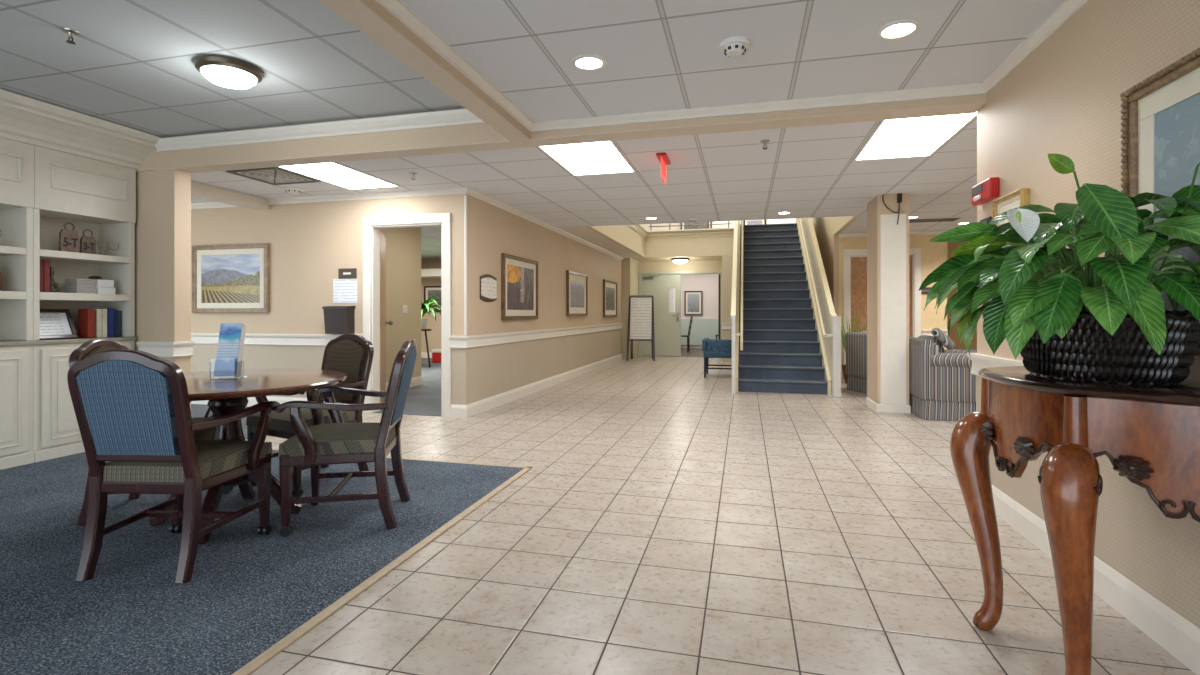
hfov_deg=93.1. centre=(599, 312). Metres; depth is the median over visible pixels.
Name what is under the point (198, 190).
beam corridor
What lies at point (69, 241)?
tag
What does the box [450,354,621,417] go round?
baseboard
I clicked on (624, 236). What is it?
wall
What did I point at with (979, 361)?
trim
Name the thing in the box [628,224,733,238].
crown molding
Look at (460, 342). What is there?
trim
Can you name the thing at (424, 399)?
floor
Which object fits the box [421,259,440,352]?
wall
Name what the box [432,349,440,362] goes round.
bin
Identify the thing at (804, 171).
ceiling
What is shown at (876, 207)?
pillar
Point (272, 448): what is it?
trim
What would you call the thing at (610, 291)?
artwork
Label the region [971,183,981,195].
grille
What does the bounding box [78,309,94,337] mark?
book
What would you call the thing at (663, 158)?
exit sign
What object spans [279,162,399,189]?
ceiling light panel
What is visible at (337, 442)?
armchair
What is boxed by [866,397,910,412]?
baseboard
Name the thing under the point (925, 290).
sign
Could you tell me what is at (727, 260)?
wall pier
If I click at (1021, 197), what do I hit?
gilt frame
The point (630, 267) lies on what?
wall pier
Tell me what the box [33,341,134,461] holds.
base cabinet
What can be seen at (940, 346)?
cushion
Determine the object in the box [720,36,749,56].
smoke detector
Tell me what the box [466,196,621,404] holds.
wall
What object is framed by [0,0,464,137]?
ceiling
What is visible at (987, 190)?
fire alarm
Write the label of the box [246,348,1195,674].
floor
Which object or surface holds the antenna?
attached to the pillar at (876, 207)
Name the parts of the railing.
rail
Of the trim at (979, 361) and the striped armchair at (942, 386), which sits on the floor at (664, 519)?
the striped armchair at (942, 386)
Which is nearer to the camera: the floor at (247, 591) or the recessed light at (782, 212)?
the floor at (247, 591)
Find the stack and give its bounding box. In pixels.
[65,278,114,293]
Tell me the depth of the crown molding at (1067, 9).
3.34 m
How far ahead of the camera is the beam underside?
2.73 m
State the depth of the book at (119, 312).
4.81 m
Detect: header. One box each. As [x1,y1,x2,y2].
[136,94,986,170]
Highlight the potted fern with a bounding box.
[421,296,440,328]
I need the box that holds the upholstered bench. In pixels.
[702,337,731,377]
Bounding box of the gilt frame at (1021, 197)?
[992,188,1029,243]
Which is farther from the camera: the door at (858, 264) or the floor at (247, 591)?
the door at (858, 264)
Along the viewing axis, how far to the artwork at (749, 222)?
15.99 m
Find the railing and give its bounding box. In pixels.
[649,221,730,230]
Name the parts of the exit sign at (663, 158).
lit panel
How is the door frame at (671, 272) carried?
attached to the wall at (699, 265)
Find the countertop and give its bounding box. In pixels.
[0,337,136,346]
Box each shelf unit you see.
[0,138,33,340]
[33,146,135,340]
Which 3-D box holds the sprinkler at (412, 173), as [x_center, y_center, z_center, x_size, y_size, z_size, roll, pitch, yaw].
[-1.756,-1.286,5.348,0.070,0.060,0.070,0,0,14]
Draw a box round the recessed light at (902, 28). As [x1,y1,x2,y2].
[876,19,920,39]
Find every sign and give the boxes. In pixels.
[338,268,356,278]
[656,153,670,184]
[921,287,930,293]
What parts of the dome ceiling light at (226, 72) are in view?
dome glass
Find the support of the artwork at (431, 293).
attached to the print at (429, 291)
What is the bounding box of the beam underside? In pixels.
[319,0,530,140]
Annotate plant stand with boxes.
[421,329,431,367]
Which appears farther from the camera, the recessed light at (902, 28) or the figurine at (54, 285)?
the figurine at (54, 285)
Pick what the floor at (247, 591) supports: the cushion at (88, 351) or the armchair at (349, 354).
the armchair at (349, 354)
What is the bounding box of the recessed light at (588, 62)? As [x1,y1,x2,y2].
[572,54,606,70]
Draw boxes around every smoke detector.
[282,186,304,193]
[688,218,696,222]
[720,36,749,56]
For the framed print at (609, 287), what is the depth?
12.25 m
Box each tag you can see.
[59,222,79,252]
[80,229,95,253]
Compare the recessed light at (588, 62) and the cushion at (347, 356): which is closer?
the recessed light at (588, 62)
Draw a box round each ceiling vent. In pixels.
[226,167,320,184]
[909,217,962,222]
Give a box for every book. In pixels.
[40,260,43,291]
[43,260,49,291]
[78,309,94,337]
[94,308,113,336]
[95,309,101,337]
[102,309,106,336]
[114,310,117,336]
[118,311,120,336]
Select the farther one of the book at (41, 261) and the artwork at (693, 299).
the artwork at (693, 299)
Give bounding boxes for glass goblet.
[97,241,107,254]
[108,242,118,255]
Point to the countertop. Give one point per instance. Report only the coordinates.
(78, 340)
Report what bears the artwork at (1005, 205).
attached to the wall at (1063, 98)
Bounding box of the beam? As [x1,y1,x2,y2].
[360,0,530,138]
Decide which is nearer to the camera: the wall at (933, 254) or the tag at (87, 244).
the tag at (87, 244)
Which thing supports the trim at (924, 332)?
attached to the wall at (933, 254)
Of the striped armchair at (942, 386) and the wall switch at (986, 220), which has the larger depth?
the striped armchair at (942, 386)
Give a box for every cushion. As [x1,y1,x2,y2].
[83,346,117,358]
[320,339,364,399]
[380,358,395,424]
[918,335,944,352]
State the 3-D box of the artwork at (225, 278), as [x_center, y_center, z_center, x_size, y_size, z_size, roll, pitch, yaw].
[-4.371,-0.405,6.718,0.860,0.570,0.005,0,0,14]
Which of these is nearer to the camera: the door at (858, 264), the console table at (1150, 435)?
the console table at (1150, 435)
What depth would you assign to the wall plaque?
6.47 m
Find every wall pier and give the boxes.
[622,258,638,358]
[722,255,737,360]
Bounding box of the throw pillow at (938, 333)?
[931,328,954,349]
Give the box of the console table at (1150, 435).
[950,366,1199,674]
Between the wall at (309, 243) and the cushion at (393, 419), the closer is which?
the cushion at (393, 419)
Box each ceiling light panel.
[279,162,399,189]
[538,141,635,175]
[853,112,976,160]
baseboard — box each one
[191,396,362,412]
[386,376,421,390]
[421,352,431,357]
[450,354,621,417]
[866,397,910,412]
[992,485,1199,674]
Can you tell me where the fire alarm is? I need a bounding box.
[971,177,998,205]
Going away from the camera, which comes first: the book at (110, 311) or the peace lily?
the peace lily
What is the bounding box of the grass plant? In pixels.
[835,312,866,382]
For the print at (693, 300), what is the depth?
17.80 m
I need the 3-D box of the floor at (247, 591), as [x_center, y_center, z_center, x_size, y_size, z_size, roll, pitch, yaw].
[-3.262,1.099,1.222,3.915,0.009,6.760,0,0,14]
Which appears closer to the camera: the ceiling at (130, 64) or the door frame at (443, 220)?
the ceiling at (130, 64)
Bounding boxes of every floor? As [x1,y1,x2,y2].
[0,450,523,674]
[191,358,440,439]
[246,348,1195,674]
[648,227,740,231]
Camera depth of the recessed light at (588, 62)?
2.97 m
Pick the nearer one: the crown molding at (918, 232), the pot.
the crown molding at (918, 232)
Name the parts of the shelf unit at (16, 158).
panel moulding, shelf, shelf, panel, header panel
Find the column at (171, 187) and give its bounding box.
[153,168,190,409]
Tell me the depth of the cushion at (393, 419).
2.94 m
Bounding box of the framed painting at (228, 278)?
[192,243,269,312]
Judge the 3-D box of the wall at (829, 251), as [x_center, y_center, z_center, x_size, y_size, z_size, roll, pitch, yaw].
[4.124,-1.596,10.167,0.080,5.400,5.100,0,0,14]
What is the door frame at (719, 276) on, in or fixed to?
in the wall at (699, 265)
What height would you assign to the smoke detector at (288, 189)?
0.052 m
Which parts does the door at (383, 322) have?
door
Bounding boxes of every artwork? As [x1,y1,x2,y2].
[201,254,259,302]
[428,290,440,306]
[507,264,533,309]
[570,280,583,307]
[606,287,614,309]
[688,294,698,311]
[747,220,762,224]
[1000,199,1019,233]
[1155,93,1199,310]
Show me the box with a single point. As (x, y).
(337, 319)
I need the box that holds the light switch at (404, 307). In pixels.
[402,305,406,312]
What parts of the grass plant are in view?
pot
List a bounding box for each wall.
[134,171,152,349]
[191,194,470,412]
[380,227,420,382]
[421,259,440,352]
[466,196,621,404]
[585,225,645,257]
[639,260,721,271]
[640,218,795,230]
[646,230,740,257]
[681,274,718,347]
[681,319,717,344]
[812,216,860,371]
[839,234,946,378]
[947,243,976,349]
[976,0,1199,628]
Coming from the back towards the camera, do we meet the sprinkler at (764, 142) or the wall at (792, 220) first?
the wall at (792, 220)
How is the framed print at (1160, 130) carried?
attached to the wall at (1063, 98)
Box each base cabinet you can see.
[0,345,33,469]
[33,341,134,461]
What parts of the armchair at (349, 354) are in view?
leg, leg, seat, seat frame, arm, frame, leg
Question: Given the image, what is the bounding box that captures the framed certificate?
[40,309,77,339]
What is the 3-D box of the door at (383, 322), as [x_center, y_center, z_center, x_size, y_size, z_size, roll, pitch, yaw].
[-2.608,0.075,6.777,0.230,2.033,0.840,0,0,-17]
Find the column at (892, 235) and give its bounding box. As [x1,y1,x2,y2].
[880,214,905,404]
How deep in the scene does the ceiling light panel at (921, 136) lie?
4.22 m
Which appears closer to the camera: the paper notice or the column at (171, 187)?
the column at (171, 187)
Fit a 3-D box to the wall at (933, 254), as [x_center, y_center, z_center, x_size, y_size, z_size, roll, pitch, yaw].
[4.797,-0.106,9.366,1.620,2.420,0.120,0,0,14]
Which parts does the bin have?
lid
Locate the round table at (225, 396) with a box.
[149,369,346,544]
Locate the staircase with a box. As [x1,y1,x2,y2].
[731,218,840,397]
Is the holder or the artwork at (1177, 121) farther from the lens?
the holder
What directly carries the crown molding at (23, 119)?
attached to the wall at (144, 180)
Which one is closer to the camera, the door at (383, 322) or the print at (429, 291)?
the door at (383, 322)
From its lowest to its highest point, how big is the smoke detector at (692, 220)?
0.052 m
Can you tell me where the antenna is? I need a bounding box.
[882,193,904,224]
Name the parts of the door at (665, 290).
vision pane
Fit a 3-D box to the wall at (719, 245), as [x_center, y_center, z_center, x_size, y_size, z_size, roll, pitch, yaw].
[2.737,-1.605,13.089,4.050,0.583,0.120,0,0,14]
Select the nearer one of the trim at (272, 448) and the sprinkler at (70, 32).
the sprinkler at (70, 32)
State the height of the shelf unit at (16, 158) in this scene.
1.718 m
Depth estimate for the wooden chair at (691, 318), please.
15.93 m
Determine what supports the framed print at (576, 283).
attached to the wall at (495, 231)
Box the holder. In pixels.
[210,323,246,378]
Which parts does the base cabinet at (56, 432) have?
raised panel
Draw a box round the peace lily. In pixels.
[918,153,1199,358]
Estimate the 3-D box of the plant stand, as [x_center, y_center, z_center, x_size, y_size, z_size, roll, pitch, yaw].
[-3.584,0.712,11.385,0.400,0.772,0.400,0,0,14]
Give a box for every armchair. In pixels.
[67,349,279,582]
[69,339,232,525]
[246,334,373,496]
[275,339,416,536]
[845,331,866,393]
[909,335,976,420]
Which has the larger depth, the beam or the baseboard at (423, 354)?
the baseboard at (423, 354)
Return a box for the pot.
[421,319,427,328]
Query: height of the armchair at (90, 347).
0.956 m
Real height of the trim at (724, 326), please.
0.134 m
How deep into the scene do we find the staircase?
9.06 m
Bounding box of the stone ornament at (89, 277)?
[88,276,101,278]
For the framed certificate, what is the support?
on the countertop
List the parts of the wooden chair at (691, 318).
backrest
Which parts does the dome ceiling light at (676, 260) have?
dome glass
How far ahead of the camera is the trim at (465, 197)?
5.99 m
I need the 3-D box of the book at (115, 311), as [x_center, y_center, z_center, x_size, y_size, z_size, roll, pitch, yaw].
[-4.151,0.089,4.806,0.164,0.226,0.026,0,0,14]
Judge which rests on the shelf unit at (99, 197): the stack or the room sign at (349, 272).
the stack
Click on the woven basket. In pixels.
(1087, 352)
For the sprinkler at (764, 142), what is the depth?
4.34 m
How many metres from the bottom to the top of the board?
1.519 m
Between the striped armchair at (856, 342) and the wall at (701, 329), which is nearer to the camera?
the striped armchair at (856, 342)
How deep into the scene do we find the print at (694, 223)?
16.39 m
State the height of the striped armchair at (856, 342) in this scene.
0.851 m
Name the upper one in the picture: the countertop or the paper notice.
the paper notice
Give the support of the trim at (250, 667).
on the floor at (664, 519)
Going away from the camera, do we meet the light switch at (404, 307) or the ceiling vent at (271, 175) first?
the ceiling vent at (271, 175)
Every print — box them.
[424,286,440,311]
[501,253,537,319]
[566,270,587,315]
[603,279,616,316]
[681,222,711,228]
[684,291,702,314]
[743,219,765,224]
[1120,48,1199,355]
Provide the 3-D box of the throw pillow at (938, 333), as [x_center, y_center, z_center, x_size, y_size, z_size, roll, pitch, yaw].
[3.619,0.269,5.993,0.206,0.219,0.320,0,0,28]
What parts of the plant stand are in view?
leg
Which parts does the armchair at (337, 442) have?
leg, leg, arm, seat, seat frame, arm, leg, frame, leg, panel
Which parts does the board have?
leg, leg, leg, leg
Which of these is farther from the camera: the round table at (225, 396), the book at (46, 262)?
the book at (46, 262)
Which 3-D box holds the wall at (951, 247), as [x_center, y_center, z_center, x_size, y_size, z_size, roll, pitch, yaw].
[7.017,-0.106,10.649,2.050,2.420,0.100,0,0,14]
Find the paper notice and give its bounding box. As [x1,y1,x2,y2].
[333,279,356,302]
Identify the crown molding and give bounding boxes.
[0,89,161,169]
[155,109,484,151]
[191,187,623,259]
[375,0,1089,131]
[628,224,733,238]
[839,231,944,236]
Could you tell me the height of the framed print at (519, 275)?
0.810 m
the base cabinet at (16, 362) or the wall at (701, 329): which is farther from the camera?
the wall at (701, 329)
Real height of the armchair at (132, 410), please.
0.956 m
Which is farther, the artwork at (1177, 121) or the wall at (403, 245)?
the wall at (403, 245)
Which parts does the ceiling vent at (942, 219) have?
frame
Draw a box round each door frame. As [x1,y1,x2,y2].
[363,213,450,416]
[639,271,721,355]
[843,248,920,378]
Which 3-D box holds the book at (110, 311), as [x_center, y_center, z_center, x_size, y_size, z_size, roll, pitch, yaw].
[-4.161,0.081,4.767,0.164,0.242,0.046,0,0,14]
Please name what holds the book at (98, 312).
on the countertop
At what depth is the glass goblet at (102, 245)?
4.73 m
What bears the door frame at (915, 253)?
attached to the wall at (933, 254)
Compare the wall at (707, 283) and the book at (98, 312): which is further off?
the wall at (707, 283)
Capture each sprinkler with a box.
[62,28,79,43]
[410,172,416,179]
[760,140,769,149]
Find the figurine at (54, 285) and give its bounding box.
[50,267,59,292]
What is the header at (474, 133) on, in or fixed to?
attached to the wall at (144, 180)
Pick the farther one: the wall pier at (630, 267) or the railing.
the wall pier at (630, 267)
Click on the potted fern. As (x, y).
(425, 307)
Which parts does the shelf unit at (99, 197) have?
panel, panel, shelf, shelf, header panel, panel moulding, panel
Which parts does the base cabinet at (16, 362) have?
raised panel, door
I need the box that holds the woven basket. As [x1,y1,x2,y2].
[1020,310,1199,385]
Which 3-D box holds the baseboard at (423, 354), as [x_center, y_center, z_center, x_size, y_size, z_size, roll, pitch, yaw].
[-2.469,1.034,13.414,5.400,0.140,0.018,0,0,14]
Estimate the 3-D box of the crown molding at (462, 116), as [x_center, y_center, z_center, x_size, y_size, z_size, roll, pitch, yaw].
[-2.188,-1.406,4.379,3.200,0.090,0.052,0,0,14]
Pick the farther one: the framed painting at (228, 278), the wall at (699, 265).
the wall at (699, 265)
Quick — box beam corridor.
[191,181,268,210]
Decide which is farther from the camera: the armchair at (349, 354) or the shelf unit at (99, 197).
the shelf unit at (99, 197)
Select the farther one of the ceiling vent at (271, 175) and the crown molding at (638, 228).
the crown molding at (638, 228)
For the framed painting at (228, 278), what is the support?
attached to the wall at (309, 243)
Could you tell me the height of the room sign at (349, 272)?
0.110 m
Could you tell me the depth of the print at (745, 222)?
15.99 m
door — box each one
[380,230,392,409]
[642,274,680,355]
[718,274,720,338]
[851,256,911,336]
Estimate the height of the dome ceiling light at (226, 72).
0.108 m
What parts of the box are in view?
lid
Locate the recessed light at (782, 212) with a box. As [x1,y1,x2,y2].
[777,211,790,213]
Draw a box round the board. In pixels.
[626,295,654,360]
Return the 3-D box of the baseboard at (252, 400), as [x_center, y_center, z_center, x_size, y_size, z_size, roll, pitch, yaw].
[-4.713,1.034,6.813,4.305,0.140,0.018,0,0,14]
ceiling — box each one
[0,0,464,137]
[191,117,976,261]
[400,0,1064,121]
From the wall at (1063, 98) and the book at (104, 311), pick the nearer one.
the wall at (1063, 98)
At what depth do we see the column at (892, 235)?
6.29 m
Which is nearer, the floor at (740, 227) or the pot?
the pot
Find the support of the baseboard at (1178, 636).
attached to the wall at (1063, 98)
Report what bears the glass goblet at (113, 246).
on the shelf unit at (99, 197)
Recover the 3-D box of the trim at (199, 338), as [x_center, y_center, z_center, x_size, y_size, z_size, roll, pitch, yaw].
[-4.716,0.309,6.803,4.305,0.134,0.040,0,0,14]
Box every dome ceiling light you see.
[194,56,262,88]
[671,258,688,263]
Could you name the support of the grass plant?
on the floor at (664, 519)
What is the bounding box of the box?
[322,306,354,333]
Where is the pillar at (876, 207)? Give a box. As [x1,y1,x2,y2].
[867,194,908,404]
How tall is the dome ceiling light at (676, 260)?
0.125 m
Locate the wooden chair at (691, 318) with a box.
[681,317,692,351]
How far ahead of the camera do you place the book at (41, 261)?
4.27 m
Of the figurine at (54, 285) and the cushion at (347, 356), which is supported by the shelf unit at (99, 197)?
the figurine at (54, 285)
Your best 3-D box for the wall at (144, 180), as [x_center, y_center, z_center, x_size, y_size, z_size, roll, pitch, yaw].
[-4.041,-0.196,4.965,0.560,2.600,0.130,0,0,14]
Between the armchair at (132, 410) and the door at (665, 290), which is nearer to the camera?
the armchair at (132, 410)
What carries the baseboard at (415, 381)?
attached to the wall at (403, 245)
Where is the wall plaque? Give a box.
[480,274,496,301]
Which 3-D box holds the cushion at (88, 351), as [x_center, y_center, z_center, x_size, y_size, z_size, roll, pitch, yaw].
[-2.701,0.383,3.149,0.116,0.400,0.370,0,0,-11]
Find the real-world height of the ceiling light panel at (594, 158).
0.006 m
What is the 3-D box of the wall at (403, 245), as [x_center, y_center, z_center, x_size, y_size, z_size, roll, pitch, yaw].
[-2.958,-0.106,8.084,0.120,2.420,1.310,0,0,14]
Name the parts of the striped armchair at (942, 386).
backrest, arm, arm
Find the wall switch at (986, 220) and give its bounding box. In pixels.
[980,216,991,222]
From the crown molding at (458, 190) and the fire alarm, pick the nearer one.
the fire alarm
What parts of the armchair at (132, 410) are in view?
leg, panel, frame, leg, seat frame, seat, leg, arm, leg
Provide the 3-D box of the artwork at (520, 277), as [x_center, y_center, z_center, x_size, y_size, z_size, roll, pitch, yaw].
[-1.031,-0.319,7.403,0.005,0.560,0.910,0,0,14]
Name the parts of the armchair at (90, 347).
leg, frame, leg, seat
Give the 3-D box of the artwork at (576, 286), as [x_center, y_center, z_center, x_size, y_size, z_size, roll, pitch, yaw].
[-0.395,-0.326,9.903,0.005,0.460,0.860,0,0,14]
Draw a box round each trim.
[191,333,362,345]
[232,467,531,674]
[272,448,531,467]
[421,269,440,277]
[448,323,622,348]
[464,196,466,334]
[722,324,731,328]
[922,330,947,335]
[967,353,1023,376]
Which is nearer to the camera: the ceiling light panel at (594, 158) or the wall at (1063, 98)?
the wall at (1063, 98)
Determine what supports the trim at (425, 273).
attached to the wall at (434, 336)
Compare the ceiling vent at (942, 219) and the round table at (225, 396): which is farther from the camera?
the ceiling vent at (942, 219)
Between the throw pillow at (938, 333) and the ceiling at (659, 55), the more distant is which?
the throw pillow at (938, 333)

